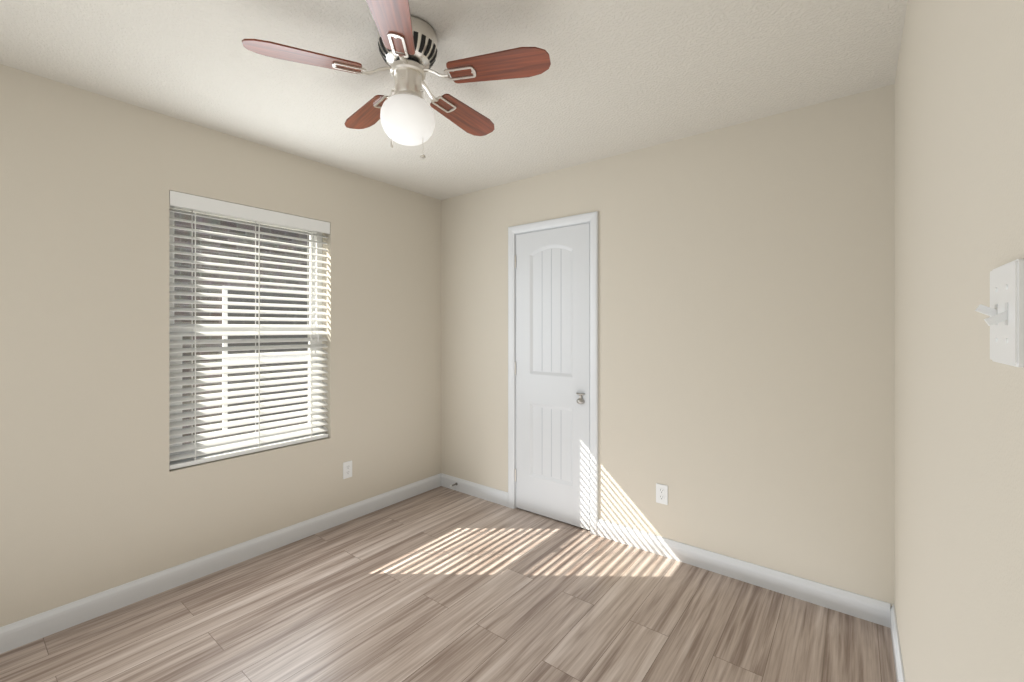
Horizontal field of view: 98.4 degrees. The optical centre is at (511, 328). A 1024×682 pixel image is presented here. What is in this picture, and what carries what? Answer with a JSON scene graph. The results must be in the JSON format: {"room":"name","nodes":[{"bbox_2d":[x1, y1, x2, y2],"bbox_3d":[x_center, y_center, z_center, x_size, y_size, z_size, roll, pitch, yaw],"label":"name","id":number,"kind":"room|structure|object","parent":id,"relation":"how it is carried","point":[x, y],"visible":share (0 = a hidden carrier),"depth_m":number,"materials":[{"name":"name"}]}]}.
{"room":"empty bedroom","nodes":[
{"label":"empty bedroom","id":0,"kind":"room"},
{"bbox_2d":[0,64,440,626],"bbox_3d":[-1.642,0.124,2.615,0.200,2.440,3.520,0,0,38],"label":"wall","id":1,"kind":"structure","parent":0,"point":[97,495],"depth_m":2.19,"materials":[{"name":"beige paint"}]},
{"bbox_2d":[0,474,439,653],"bbox_3d":[-1.557,1.292,2.549,0.014,0.104,3.120,0,0,38],"label":"baseboard","id":2,"kind":"structure","parent":1,"relation":"attached to","point":[14,635],"depth_m":2.32,"materials":[{"name":"white wood"}]},
{"bbox_2d":[169,205,321,462],"bbox_3d":[-1.609,0.014,2.723,0.070,1.458,0.888,0,0,38],"label":"window","id":3,"kind":"structure","parent":1,"relation":"in","point":[171,255],"depth_m":2.68,"materials":[{"name":"white plastic"}]},
{"bbox_2d":[169,190,329,469],"bbox_3d":[-1.528,0.012,2.660,0.069,1.452,0.884,0,0,38],"label":"window blinds","id":4,"kind":"object","parent":3,"relation":"attached to","point":[193,202],"visible":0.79,"depth_m":2.60,"materials":[{"name":"white plastic"}]},
{"bbox_2d":[343,460,351,478],"bbox_3d":[-1.146,0.988,3.085,0.007,0.114,0.070,0,0,38],"label":"electrical outlet","id":5,"kind":"object","parent":1,"relation":"attached to","point":[347,469],"visible":1,"depth_m":3.08,"materials":[{"name":"white plastic"}]},
{"bbox_2d":[0,486,896,681],"bbox_3d":[-0.401,1.394,1.653,3.340,0.100,3.520,0,0,38],"label":"floor","id":6,"kind":"structure","parent":0,"point":[441,584],"depth_m":2.03,"materials":[{"name":"wood"}]},
{"bbox_2d":[0,0,907,199],"bbox_3d":[-0.401,-1.146,1.653,3.340,0.100,3.520,0,0,38],"label":"ceiling","id":7,"kind":"structure","parent":0,"point":[618,77],"depth_m":1.86,"materials":[{"name":"beige paint"}]},
{"bbox_2d":[242,0,550,158],"bbox_3d":[-0.381,-0.860,1.673,1.014,0.472,1.001,0,0,38],"label":"ceiling fan","id":8,"kind":"object","parent":7,"relation":"hanging from","point":[403,111],"visible":1,"depth_m":1.57,"materials":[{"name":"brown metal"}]},
{"bbox_2d":[441,84,893,608],"bbox_3d":[0.616,0.124,2.964,2.940,2.440,0.200,0,0,38],"label":"wall","id":9,"kind":"structure","parent":0,"point":[746,341],"depth_m":2.39,"materials":[{"name":"beige paint"}]},
{"bbox_2d":[440,473,507,506],"bbox_3d":[-0.307,1.292,3.545,0.709,0.104,0.014,0,0,38],"label":"baseboard","id":10,"kind":"structure","parent":9,"relation":"attached to","point":[487,493],"depth_m":3.52,"materials":[{"name":"white wood"}]},
{"bbox_2d":[515,223,589,529],"bbox_3d":[0.269,0.319,3.110,0.618,2.030,0.067,0,0,38],"label":"door","id":11,"kind":"structure","parent":9,"relation":"in","point":[552,374],"depth_m":3.10,"materials":[{"name":"white wood"}]},
{"bbox_2d":[508,211,597,534],"bbox_3d":[0.286,0.291,3.126,0.740,2.105,0.085,0,0,38],"label":"door frame","id":12,"kind":"structure","parent":9,"relation":"attached to","point":[591,218],"depth_m":2.98,"materials":[{"name":"white wood"}]},
{"bbox_2d":[656,483,667,504],"bbox_3d":[0.888,0.984,2.622,0.070,0.114,0.007,0,0,38],"label":"electrical outlet","id":13,"kind":"object","parent":9,"relation":"attached to","point":[661,493],"visible":1,"depth_m":2.62,"materials":[{"name":"white plastic"}]},
{"bbox_2d":[597,519,883,625],"bbox_3d":[1.124,1.292,2.435,1.430,0.104,0.014,0,0,38],"label":"baseboard","id":14,"kind":"structure","parent":9,"relation":"attached to","point":[840,600],"depth_m":2.32,"materials":[{"name":"white wood"}]},
{"bbox_2d":[894,0,1023,681],"bbox_3d":[0.839,0.124,0.691,0.200,2.440,3.520,0,0,38],"label":"wall","id":15,"kind":"structure","parent":0,"point":[958,391],"depth_m":0.76,"materials":[{"name":"beige paint"}]},
{"bbox_2d":[884,602,904,681],"bbox_3d":[0.755,1.292,0.756,0.014,0.104,3.120,0,0,38],"label":"baseboard","id":16,"kind":"structure","parent":15,"relation":"attached to","point":[890,621],"depth_m":1.81,"materials":[{"name":"white wood"}]},
{"bbox_2d":[975,259,1023,366],"bbox_3d":[0.561,-0.016,0.514,0.023,0.115,0.116,0,0,38],"label":"switch plate","id":17,"kind":"object","parent":15,"relation":"attached to","point":[1004,311],"visible":1,"depth_m":0.49,"materials":[{"name":"white plastic"}]},
{"bbox_3d":[-6.113,1.994,6.640,11.800,0.100,20.000,0,0,38],"label":"yard","id":18,"kind":"structure","parent":0,"visible":0},
{"bbox_2d":[174,209,308,444],"bbox_3d":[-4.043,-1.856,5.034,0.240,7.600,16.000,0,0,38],"label":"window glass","id":19,"kind":"object","parent":18,"relation":"on","point":[220,253],"depth_m":5.62,"materials":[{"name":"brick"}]}
]}

